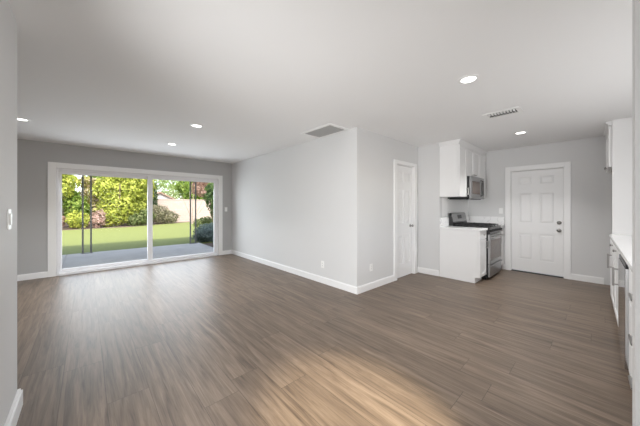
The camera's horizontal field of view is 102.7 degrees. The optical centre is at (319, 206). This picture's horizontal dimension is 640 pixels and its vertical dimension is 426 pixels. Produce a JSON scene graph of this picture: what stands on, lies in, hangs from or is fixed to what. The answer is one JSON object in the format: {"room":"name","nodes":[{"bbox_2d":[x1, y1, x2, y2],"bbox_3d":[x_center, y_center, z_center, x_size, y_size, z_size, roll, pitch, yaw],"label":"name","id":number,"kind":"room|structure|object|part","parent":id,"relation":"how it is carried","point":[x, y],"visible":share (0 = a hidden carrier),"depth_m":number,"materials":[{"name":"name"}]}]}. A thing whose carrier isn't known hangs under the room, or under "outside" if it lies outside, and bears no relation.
{"room":"empty living room","nodes":[
{"label":"empty living room","id":0,"kind":"room"},
{"bbox_2d":[0,0,16,425],"bbox_3d":[-0.250,0.063,-0.298,0.120,2.440,5.097,0,0,-42],"label":"wall","id":1,"kind":"structure","parent":0,"point":[8,24],"depth_m":1.44,"materials":[{"name":"white paint"}]},
{"bbox_2d":[7,209,11,229],"bbox_3d":[-1.752,0.073,1.447,0.012,0.114,0.070,0,0,-42],"label":"wall switch","id":2,"kind":"object","parent":1,"relation":"attached to","point":[9,214],"visible":1,"depth_m":1.44,"materials":[{"name":"white plastic"}]},
{"bbox_2d":[4,388,22,425],"bbox_3d":[-1.749,1.226,1.361,0.142,0.115,0.669,0,0,-42],"label":"baseboard","id":3,"kind":"structure","parent":1,"relation":"attached to","point":[12,418],"depth_m":1.50,"materials":[{"name":"white paint"}]},
{"bbox_2d":[17,139,231,274],"bbox_3d":[-4.465,0.063,5.143,5.738,2.440,0.140,0,0,-42],"label":"wall","id":4,"kind":"structure","parent":0,"point":[33,157],"depth_m":4.61,"materials":[{"name":"grey paint"}]},
{"bbox_2d":[17,250,231,280],"bbox_3d":[-4.419,1.231,5.080,5.482,0.105,0.016,0,0,-42],"label":"baseboard","id":5,"kind":"structure","parent":4,"relation":"attached to","point":[38,275],"depth_m":4.52,"materials":[{"name":"white paint"}]},
{"bbox_2d":[48,162,222,276],"bbox_3d":[-3.747,0.239,5.689,3.171,2.088,0.022,0,0,-42],"label":"trim","id":6,"kind":"structure","parent":4,"relation":"attached to","point":[52,166],"depth_m":4.89,"materials":[{"name":"white paint"}]},
{"bbox_2d":[56,168,217,275],"bbox_3d":[-3.788,0.291,5.734,2.955,1.985,0.160,0,0,-42],"label":"door","id":7,"kind":"structure","parent":4,"relation":"in","point":[75,270],"depth_m":5.53,"materials":[{"name":"white plastic"}]},
{"bbox_3d":[-4.334,0.283,5.283,1.471,1.900,0.040,0,0,-42],"label":"sliding panel","id":8,"kind":"part","parent":7,"relation":"part of","materials":[{"name":"clear glass"}]},
{"bbox_3d":[-3.275,0.283,6.194,1.506,1.900,0.036,0,0,-42],"label":"fixed panel","id":9,"kind":"part","parent":7,"relation":"part of","materials":[{"name":"clear glass"}]},
{"bbox_2d":[232,129,350,284],"bbox_3d":[-0.920,0.063,5.422,0.115,2.440,4.229,0,0,-42],"label":"wall","id":10,"kind":"structure","parent":0,"point":[291,206],"depth_m":4.72,"materials":[{"name":"white paint"}]},
{"bbox_2d":[232,250,357,293],"bbox_3d":[-0.924,1.231,5.329,0.016,0.105,4.360,0,0,-42],"label":"baseboard","id":11,"kind":"structure","parent":10,"relation":"attached to","point":[327,281],"depth_m":4.61,"materials":[{"name":"white paint"}]},
{"bbox_2d":[8,0,631,163],"bbox_3d":[-0.075,-1.207,2.828,9.103,0.100,9.479,0,0,-42],"label":"ceiling","id":12,"kind":"structure","parent":0,"point":[121,75],"depth_m":2.18,"materials":[{"name":"white paint"}]},
{"bbox_2d":[17,117,30,121],"bbox_3d":[-3.963,-1.152,3.392,0.176,0.010,0.176,0,0,-42],"label":"recessed light","id":13,"kind":"object","parent":12,"relation":"in","point":[18,118],"visible":0.7,"depth_m":3.40,"materials":[{"name":"white plastic"}]},
{"bbox_2d":[190,124,203,127],"bbox_3d":[-1.762,-1.152,3.665,0.176,0.010,0.176,0,0,-42],"label":"recessed light","id":14,"kind":"object","parent":12,"relation":"in","point":[192,125],"visible":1,"depth_m":3.65,"materials":[{"name":"white plastic"}]},
{"bbox_2d":[301,123,348,137],"bbox_3d":[0.065,-1.151,3.938,0.405,0.012,0.660,0,0,-42],"label":"ceiling vent","id":15,"kind":"object","parent":12,"relation":"in","point":[328,129],"visible":1,"depth_m":3.90,"materials":[{"name":"white plastic"}]},
{"bbox_2d":[458,74,479,83],"bbox_3d":[1.350,-1.152,2.326,0.176,0.010,0.176,0,0,-42],"label":"recessed light","id":16,"kind":"object","parent":12,"relation":"in","point":[471,78],"visible":1,"depth_m":2.32,"materials":[{"name":"white plastic"}]},
{"bbox_2d":[482,106,523,119],"bbox_3d":[2.261,-1.149,3.174,0.240,0.016,0.380,0,0,-42],"label":"ceiling vent","id":17,"kind":"object","parent":12,"relation":"in","point":[514,110],"visible":1,"depth_m":3.16,"materials":[{"name":"white plastic"}]},
{"bbox_2d":[513,131,527,134],"bbox_3d":[3.145,-1.152,4.013,0.176,0.010,0.176,0,0,-42],"label":"recessed light","id":18,"kind":"object","parent":12,"relation":"in","point":[519,132],"visible":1,"depth_m":4.00,"materials":[{"name":"white plastic"}]},
{"bbox_2d":[16,254,631,425],"bbox_3d":[-0.075,1.343,2.828,9.103,0.120,9.479,0,0,-42],"label":"floor","id":19,"kind":"structure","parent":0,"point":[227,339],"depth_m":2.29,"materials":[{"name":"wood"}]},
{"bbox_2d":[440,229,488,282],"bbox_3d":[2.553,0.847,4.545,0.353,0.872,0.693,0,0,-42],"label":"base cabinet","id":20,"kind":"object","parent":19,"relation":"on","point":[462,252],"visible":0.94,"depth_m":4.40,"materials":[{"name":"white paint"}]},
{"bbox_2d":[439,226,487,230],"bbox_3d":[2.542,0.394,4.549,0.366,0.032,0.673,0,0,-42],"label":"countertop","id":21,"kind":"structure","parent":20,"relation":"on","point":[444,227],"depth_m":4.43,"materials":[{"name":"white stone"}]},
{"bbox_3d":[2.737,0.799,4.346,0.347,0.774,0.022,0,0,-42],"label":"frame","id":22,"kind":"part","parent":20,"relation":"part of","materials":[{"name":"white paint"}]},
{"bbox_3d":[2.751,0.487,4.328,0.347,0.137,0.020,0,0,-42],"label":"drawer","id":23,"kind":"part","parent":20,"relation":"part of","materials":[{"name":"white paint"}]},
{"bbox_3d":[2.751,0.872,4.328,0.347,0.616,0.020,0,0,-42],"label":"door","id":24,"kind":"part","parent":20,"relation":"part of","materials":[{"name":"white paint"}]},
{"bbox_2d":[449,212,504,278],"bbox_3d":[3.000,0.705,4.886,0.754,1.156,0.737,0,0,-42],"label":"gas range","id":25,"kind":"object","parent":19,"relation":"on","point":[493,234],"visible":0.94,"depth_m":4.65,"materials":[{"name":"silver metal"}]},
{"bbox_3d":[2.784,0.210,5.123,0.720,0.166,0.051,0,0,-42],"label":"backguard panel","id":26,"kind":"part","parent":25,"relation":"part of","materials":[{"name":"silver metal"}]},
{"bbox_2d":[454,224,500,228],"bbox_3d":[2.999,0.378,4.887,0.754,0.020,0.595,0,0,-42],"label":"cooktop","id":27,"kind":"object","parent":25,"relation":"in","point":[490,226],"depth_m":4.70,"materials":[{"name":"black ceramic"}]},
{"bbox_3d":[3.195,0.751,4.673,0.744,0.515,0.034,0,0,-42],"label":"oven door","id":28,"kind":"part","parent":25,"relation":"part of","materials":[{"name":"silver metal"}]},
{"bbox_3d":[3.199,1.123,4.668,0.744,0.210,0.046,0,0,-42],"label":"storage drawer","id":29,"kind":"part","parent":25,"relation":"part of","materials":[{"name":"silver metal"}]},
{"bbox_3d":[3.197,0.433,4.671,0.754,0.100,0.040,0,0,-42],"label":"control panel","id":30,"kind":"part","parent":25,"relation":"part of","materials":[{"name":"silver metal"}]},
{"bbox_2d":[500,227,502,264],"bbox_3d":[3.393,0.847,5.312,0.387,0.872,0.693,0,0,-42],"label":"base cabinet","id":31,"kind":"object","parent":19,"relation":"on","point":[501,227],"visible":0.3,"depth_m":5.17,"materials":[{"name":"white paint"}]},
{"bbox_3d":[3.592,0.872,5.095,0.381,0.616,0.020,0,0,-42],"label":"door","id":32,"kind":"part","parent":31,"relation":"part of","materials":[{"name":"white paint"}]},
{"bbox_2d":[607,239,618,323],"bbox_3d":[3.598,0.848,2.735,1.408,0.870,0.681,0,0,-44],"label":"base cabinet","id":33,"kind":"object","parent":19,"relation":"on","point":[614,253],"visible":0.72,"depth_m":2.87,"materials":[{"name":"white paint"}]},
{"bbox_3d":[3.663,0.693,3.240,0.016,0.180,0.040,0,0,-44],"label":"handle","id":34,"kind":"part","parent":33,"relation":"part of","materials":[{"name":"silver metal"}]},
{"bbox_3d":[3.821,0.801,3.348,0.232,0.759,0.020,0,0,-44],"label":"drawer","id":35,"kind":"part","parent":33,"relation":"part of","materials":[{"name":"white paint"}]},
{"bbox_3d":[3.521,0.852,3.063,0.584,0.656,0.020,0,0,-44],"label":"door","id":36,"kind":"part","parent":33,"relation":"part of","materials":[{"name":"white paint"}]},
{"bbox_3d":[2.909,0.693,2.523,0.016,0.180,0.040,0,0,-44],"label":"handle","id":37,"kind":"part","parent":33,"relation":"part of","materials":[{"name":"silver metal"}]},
{"bbox_3d":[3.096,0.852,2.660,0.574,0.656,0.020,0,0,-44],"label":"door","id":38,"kind":"part","parent":33,"relation":"part of","materials":[{"name":"white paint"}]},
{"bbox_2d":[609,234,631,270],"bbox_3d":[2.813,0.393,1.970,3.598,0.036,0.653,0,0,-44],"label":"countertop","id":39,"kind":"structure","parent":33,"relation":"on","point":[623,243],"depth_m":2.45,"materials":[{"name":"white stone"}]},
{"bbox_2d":[618,254,628,369],"bbox_3d":[2.635,0.849,1.839,0.594,0.868,0.611,0,0,-44],"label":"dishwasher","id":40,"kind":"object","parent":19,"relation":"on","point":[623,269],"visible":0.51,"depth_m":1.92,"materials":[{"name":"grey metal"}]},
{"bbox_2d":[628,268,631,389],"bbox_3d":[2.091,0.848,1.297,0.923,0.870,0.671,0,0,-44],"label":"base cabinet","id":41,"kind":"object","parent":19,"relation":"on","point":[630,271],"visible":0.34,"depth_m":1.75,"materials":[{"name":"white paint"}]},
{"bbox_3d":[1.871,0.802,1.529,0.160,0.016,0.030,0,0,-44],"label":"handle","id":42,"kind":"part","parent":41,"relation":"part of","materials":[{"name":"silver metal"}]},
{"bbox_3d":[1.871,1.058,1.529,0.160,0.016,0.030,0,0,-44],"label":"handle","id":43,"kind":"part","parent":41,"relation":"part of","materials":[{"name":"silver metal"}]},
{"bbox_3d":[1.888,0.545,1.511,0.919,0.247,0.020,0,0,-44],"label":"drawer","id":44,"kind":"part","parent":41,"relation":"part of","materials":[{"name":"white paint"}]},
{"bbox_3d":[1.888,0.802,1.511,0.919,0.252,0.020,0,0,-44],"label":"drawer","id":45,"kind":"part","parent":41,"relation":"part of","materials":[{"name":"white paint"}]},
{"bbox_3d":[1.888,1.058,1.511,0.919,0.244,0.020,0,0,-44],"label":"drawer","id":46,"kind":"part","parent":41,"relation":"part of","materials":[{"name":"white paint"}]},
{"bbox_2d":[351,127,417,286],"bbox_3d":[1.230,0.063,4.443,1.970,2.440,0.115,0,0,-42],"label":"wall","id":47,"kind":"structure","parent":0,"point":[373,155],"depth_m":4.01,"materials":[{"name":"white paint"}]},
{"bbox_2d":[358,267,417,293],"bbox_3d":[1.225,1.231,4.350,1.839,0.105,0.016,0,0,-42],"label":"baseboard","id":48,"kind":"structure","parent":47,"relation":"attached to","point":[375,284],"depth_m":4.02,"materials":[{"name":"white paint"}]},
{"bbox_2d":[397,165,413,277],"bbox_3d":[1.552,0.271,4.667,0.583,2.000,0.105,0,0,-42],"label":"door","id":49,"kind":"structure","parent":47,"relation":"in","point":[404,174],"depth_m":4.68,"materials":[{"name":"white paint"}]},
{"bbox_2d":[394,159,416,280],"bbox_3d":[1.524,0.238,4.698,0.795,2.090,0.135,0,0,-42],"label":"trim","id":50,"kind":"structure","parent":47,"relation":"attached to","point":[396,162],"depth_m":4.86,"materials":[{"name":"white paint"}]},
{"bbox_2d":[418,143,441,275],"bbox_3d":[2.091,0.063,4.874,0.115,2.440,0.410,0,0,-42],"label":"wall","id":51,"kind":"structure","parent":0,"point":[429,199],"depth_m":4.82,"materials":[{"name":"white paint"}]},
{"bbox_2d":[418,267,438,275],"bbox_3d":[2.043,1.231,4.830,0.016,0.105,0.410,0,0,-42],"label":"baseboard","id":52,"kind":"structure","parent":51,"relation":"attached to","point":[420,269],"depth_m":4.82,"materials":[{"name":"white paint"}]},
{"bbox_2d":[440,144,468,196],"bbox_3d":[2.449,-0.630,4.660,0.355,0.917,0.385,0,0,-42],"label":"upper cabinet","id":53,"kind":"object","parent":51,"relation":"attached to","point":[453,158],"visible":1,"depth_m":4.55,"materials":[{"name":"white paint"}]},
{"bbox_3d":[2.530,-0.630,4.574,0.349,0.915,0.022,0,0,-42],"label":"frame","id":54,"kind":"part","parent":53,"relation":"part of","materials":[{"name":"white paint"}]},
{"bbox_3d":[2.544,-0.628,4.556,0.349,0.902,0.020,0,0,-42],"label":"door","id":55,"kind":"part","parent":53,"relation":"part of","materials":[{"name":"white paint"}]},
{"bbox_2d":[442,197,467,216],"bbox_3d":[2.798,0.063,5.309,1.515,2.440,0.100,0,0,-42],"label":"wall","id":56,"kind":"structure","parent":0,"point":[448,206],"depth_m":5.13,"materials":[{"name":"white paint"}]},
{"bbox_2d":[440,216,468,226],"bbox_3d":[2.752,0.293,5.183,1.508,0.169,0.020,0,0,-42],"label":"backsplash","id":57,"kind":"structure","parent":56,"relation":"attached to","point":[444,221],"depth_m":4.81,"materials":[{"name":"stone"}]},
{"bbox_2d":[467,147,479,177],"bbox_3d":[2.861,-0.822,5.041,0.760,0.534,0.377,0,0,-42],"label":"upper cabinet","id":58,"kind":"object","parent":56,"relation":"attached to","point":[473,157],"visible":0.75,"depth_m":4.91,"materials":[{"name":"white paint"}]},
{"bbox_2d":[439,139,486,154],"bbox_3d":[2.853,-1.122,5.040,1.553,0.066,0.368,0,0,-42],"label":"trim","id":59,"kind":"structure","parent":58,"relation":"attached to","point":[457,141],"depth_m":4.62,"materials":[{"name":"white paint"}]},
{"bbox_2d":[448,176,483,199],"bbox_3d":[2.889,-0.340,5.009,0.755,0.423,0.459,0,0,-42],"label":"microwave","id":60,"kind":"object","parent":58,"relation":"attached to","point":[475,185],"visible":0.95,"depth_m":4.81,"materials":[{"name":"silver metal"}]},
{"bbox_3d":[2.862,-0.347,5.039,0.754,0.410,0.380,0,0,-42],"label":"casing","id":61,"kind":"part","parent":60,"relation":"part of","materials":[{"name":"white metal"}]},
{"bbox_3d":[2.927,-0.346,4.820,0.557,0.408,0.030,0,0,-42],"label":"door","id":62,"kind":"part","parent":60,"relation":"part of","materials":[{"name":"silver metal"}]},
{"bbox_3d":[2.817,-0.819,4.805,0.373,0.519,0.020,0,0,-42],"label":"door","id":63,"kind":"part","parent":58,"relation":"part of","materials":[{"name":"white paint"}]},
{"bbox_3d":[3.098,-0.819,5.062,0.373,0.519,0.020,0,0,-42],"label":"door","id":64,"kind":"part","parent":58,"relation":"part of","materials":[{"name":"white paint"}]},
{"bbox_2d":[480,153,485,197],"bbox_3d":[3.288,-0.630,5.426,0.387,0.917,0.385,0,0,-42],"label":"upper cabinet","id":65,"kind":"object","parent":56,"relation":"attached to","point":[482,156],"visible":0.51,"depth_m":5.36,"materials":[{"name":"white paint"}]},
{"bbox_2d":[468,136,611,284],"bbox_3d":[4.265,0.063,4.736,0.120,2.440,2.725,0,0,-42],"label":"wall","id":66,"kind":"structure","parent":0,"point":[591,186],"depth_m":4.42,"materials":[{"name":"white paint"}]},
{"bbox_2d":[469,216,504,224],"bbox_3d":[3.529,0.296,5.436,0.020,0.162,0.649,0,0,-42],"label":"backsplash","id":67,"kind":"structure","parent":66,"relation":"attached to","point":[477,219],"depth_m":5.41,"materials":[{"name":"stone"}]},
{"bbox_2d":[512,168,563,277],"bbox_3d":[4.106,0.300,4.861,0.147,1.967,0.761,0,0,-42],"label":"door","id":68,"kind":"structure","parent":66,"relation":"in","point":[537,195],"depth_m":4.83,"materials":[{"name":"white paint"}]},
{"bbox_2d":[505,161,570,278],"bbox_3d":[4.122,0.248,4.878,0.140,2.070,0.953,0,0,-42],"label":"door frame","id":69,"kind":"structure","parent":66,"relation":"attached to","point":[566,165],"depth_m":4.63,"materials":[{"name":"white paint"}]},
{"bbox_2d":[502,264,603,283],"bbox_3d":[4.190,1.231,4.718,0.016,0.105,1.400,0,0,-42],"label":"baseboard","id":70,"kind":"structure","parent":66,"relation":"attached to","point":[598,280],"depth_m":4.34,"materials":[{"name":"white paint"}]},
{"bbox_2d":[612,117,631,234],"bbox_3d":[4.135,0.064,3.207,0.020,2.438,0.624,0,0,-44],"label":"panel","id":71,"kind":"object","parent":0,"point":[621,128],"visible":0.55,"depth_m":3.36,"materials":[{"name":"white paint"}]},
{"bbox_2d":[632,0,639,425],"bbox_3d":[2.012,0.063,0.020,0.120,2.440,2.516,0,0,-42],"label":"wall","id":72,"kind":"structure","parent":0,"point":[635,3],"depth_m":0.91,"materials":[{"name":"white paint"}]},
{"bbox_3d":[3.459,0.063,2.048,4.963,2.440,0.120,0,0,-44],"label":"wall","id":73,"kind":"structure","parent":0,"visible":0},
{"bbox_2d":[603,121,611,172],"bbox_3d":[4.441,-0.839,3.538,0.876,0.625,0.683,0,0,-44],"label":"upper cabinet","id":74,"kind":"object","parent":73,"relation":"attached to","point":[607,133],"visible":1,"depth_m":3.49,"materials":[{"name":"white paint"}]},
{"bbox_3d":[4.391,-0.807,3.909,0.432,0.550,0.020,0,0,-44],"label":"door","id":75,"kind":"part","parent":74,"relation":"part of","materials":[{"name":"white paint"}]},
{"bbox_3d":[4.228,-1.122,3.762,0.876,0.059,0.065,0,0,-44],"label":"crown","id":76,"kind":"part","parent":74,"relation":"part of","materials":[{"name":"white paint"}]},
{"bbox_3d":[4.074,-0.807,3.607,0.432,0.550,0.020,0,0,-44],"label":"door","id":77,"kind":"part","parent":74,"relation":"part of","materials":[{"name":"white paint"}]},
{"label":"outside","id":78,"kind":"structure","parent":0,"visible":0},
{"bbox_2d":[62,221,213,246],"bbox_3d":[-22.224,1.612,31.766,70.000,0.343,63.111,0,0,-42],"label":"ground","id":79,"kind":"structure","parent":78,"point":[114,225],"depth_m":17.34,"materials":[{"name":"soil"}]},
{"bbox_2d":[62,174,81,209],"bbox_3d":[-17.100,-0.880,15.848,3.655,4.652,2.245,0,0,-42],"label":"bush","id":80,"kind":"object","parent":79,"relation":"on","point":[69,184],"visible":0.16,"depth_m":16.37,"materials":[{"name":"green plant"}]},
{"bbox_2d":[64,209,89,228],"bbox_3d":[-15.457,0.801,16.349,1.401,1.313,1.046,0,0,-42],"label":"shrub","id":81,"kind":"object","parent":79,"relation":"on","point":[74,219],"visible":0.85,"depth_m":16.15,"materials":[{"name":"green plant"}]},
{"bbox_2d":[62,191,92,218],"bbox_3d":[-16.380,0.060,16.987,2.044,2.768,1.578,0,0,-42],"label":"bush","id":82,"kind":"object","parent":79,"relation":"on","point":[75,202],"visible":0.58,"depth_m":16.72,"materials":[{"name":"green plant"}]},
{"bbox_2d":[79,175,101,190],"bbox_3d":[-21.666,-1.434,26.359,5.113,5.740,4.051,0,0,-42],"label":"tree","id":83,"kind":"object","parent":79,"relation":"on","point":[79,175],"visible":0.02,"depth_m":24.90,"materials":[{"name":"green plant"}]},
{"bbox_2d":[78,176,105,223],"bbox_3d":[-15.966,-0.343,18.252,2.178,3.570,1.530,0,0,-42],"label":"bush","id":84,"kind":"object","parent":79,"relation":"on","point":[95,201],"visible":0.23,"depth_m":17.76,"materials":[{"name":"green plant"}]},
{"bbox_2d":[87,209,106,227],"bbox_3d":[-14.775,0.818,16.990,1.027,1.317,0.915,0,0,-42],"label":"shrub","id":85,"kind":"object","parent":79,"relation":"on","point":[98,217],"visible":0.91,"depth_m":16.89,"materials":[{"name":"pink plant"}]},
{"bbox_2d":[92,177,146,226],"bbox_3d":[-14.295,-0.811,18.553,2.063,4.602,3.462,0,0,41],"label":"bush","id":86,"kind":"object","parent":79,"relation":"on","point":[117,192],"visible":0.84,"depth_m":17.94,"materials":[{"name":"green plant"}]},
{"bbox_2d":[62,222,212,254],"bbox_3d":[-13.443,1.433,11.762,24.000,0.012,14.900,0,0,-42],"label":"lawn","id":87,"kind":"structure","parent":79,"relation":"on","point":[103,239],"depth_m":11.70,"materials":[{"name":"green plant"}]},
{"bbox_2d":[181,182,208,223],"bbox_3d":[-10.214,-0.612,21.018,2.075,4.120,1.286,0,0,-42],"label":"tree","id":88,"kind":"object","parent":87,"relation":"on","point":[199,185],"visible":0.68,"depth_m":20.92,"materials":[{"name":"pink plant"}]},
{"bbox_2d":[189,227,213,241],"bbox_3d":[-4.616,1.149,10.493,1.373,0.602,1.296,0,0,-38],"label":"shrub","id":89,"kind":"object","parent":87,"relation":"on","point":[202,235],"visible":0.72,"depth_m":10.17,"materials":[{"name":"green plant"}]},
{"bbox_2d":[192,215,212,227],"bbox_3d":[-7.173,1.015,15.887,1.356,0.873,1.181,0,0,-42],"label":"shrub","id":90,"kind":"object","parent":87,"relation":"on","point":[207,219],"visible":0.61,"depth_m":15.72,"materials":[{"name":"green plant"}]},
{"bbox_2d":[193,222,213,231],"bbox_3d":[-4.923,1.067,11.879,1.792,0.759,1.691,0,0,-19],"label":"shrub","id":91,"kind":"object","parent":87,"relation":"on","point":[207,225],"visible":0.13,"depth_m":11.50,"materials":[{"name":"green plant"}]},
{"bbox_2d":[201,183,213,222],"bbox_3d":[-5.962,0.023,14.787,1.543,2.833,1.379,0,0,-42],"label":"bush","id":92,"kind":"object","parent":87,"relation":"on","point":[209,194],"visible":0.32,"depth_m":14.38,"materials":[{"name":"green plant"}]},
{"bbox_2d":[62,243,213,268],"bbox_3d":[-9.801,1.443,2.691,17.150,0.120,3.411,0,0,-42],"label":"patio","id":93,"kind":"structure","parent":79,"relation":"on","point":[103,257],"depth_m":7.33,"materials":[{"name":"concrete"}]},
{"bbox_2d":[81,175,92,253],"bbox_3d":[-6.862,0.231,7.533,0.260,2.305,0.120,0,0,-42],"label":"patio post","id":94,"kind":"object","parent":93,"relation":"on","point":[82,175],"visible":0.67,"depth_m":7.47,"materials":[{"name":"black metal"}]},
{"bbox_2d":[189,181,195,243],"bbox_3d":[-4.713,0.231,9.495,0.260,2.305,0.120,0,0,-42],"label":"patio post","id":95,"kind":"object","parent":93,"relation":"on","point":[189,181],"visible":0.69,"depth_m":9.42,"materials":[{"name":"black metal"}]},
{"bbox_2d":[62,199,213,225],"bbox_3d":[-13.902,0.443,22.648,50.000,2.180,0.260,0,0,-42],"label":"wall","id":96,"kind":"structure","parent":79,"relation":"on","point":[177,205],"depth_m":23.73,"materials":[{"name":"beige paint"}]},
{"bbox_2d":[126,207,155,225],"bbox_3d":[-13.270,0.748,19.037,1.946,1.446,1.164,0,0,-42],"label":"shrub","id":97,"kind":"object","parent":79,"relation":"on","point":[141,219],"visible":0.86,"depth_m":18.70,"materials":[{"name":"green plant"}]},
{"bbox_2d":[129,179,155,211],"bbox_3d":[-13.981,-0.544,20.001,1.971,3.968,1.677,0,0,-42],"label":"bush","id":98,"kind":"object","parent":79,"relation":"on","point":[142,201],"visible":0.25,"depth_m":19.64,"materials":[{"name":"green plant"}]},
{"bbox_2d":[153,182,158,204],"bbox_3d":[-14.088,-0.408,21.300,1.171,3.685,1.026,0,0,-42],"label":"tree","id":99,"kind":"object","parent":79,"relation":"on","point":[155,194],"visible":0.13,"depth_m":21.30,"materials":[{"name":"green plant"}]},
{"bbox_2d":[157,192,173,198],"bbox_3d":[-21.956,-0.147,33.846,5.000,3.260,7.600,0,0,-42],"label":"house","id":100,"kind":"structure","parent":79,"relation":"on","point":[161,195],"depth_m":31.47,"materials":[{"name":"grey paint"}]},
{"bbox_2d":[153,204,179,223],"bbox_3d":[-12.969,0.650,21.024,1.614,1.657,2.505,0,0,42],"label":"shrub","id":101,"kind":"object","parent":79,"relation":"on","point":[161,217],"visible":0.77,"depth_m":20.75,"materials":[{"name":"green plant"}]},
{"bbox_2d":[154,179,185,198],"bbox_3d":[-23.472,-2.422,40.829,5.714,7.716,6.272,0,0,12],"label":"tree","id":102,"kind":"object","parent":79,"relation":"on","point":[170,188],"visible":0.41,"depth_m":39.38,"materials":[{"name":"green plant"}]},
{"bbox_2d":[172,181,212,199],"bbox_3d":[-13.244,-0.988,27.113,4.097,4.849,3.024,0,0,-42],"label":"tree","id":103,"kind":"object","parent":79,"relation":"on","point":[183,189],"visible":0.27,"depth_m":26.02,"materials":[{"name":"green plant"}]}
]}

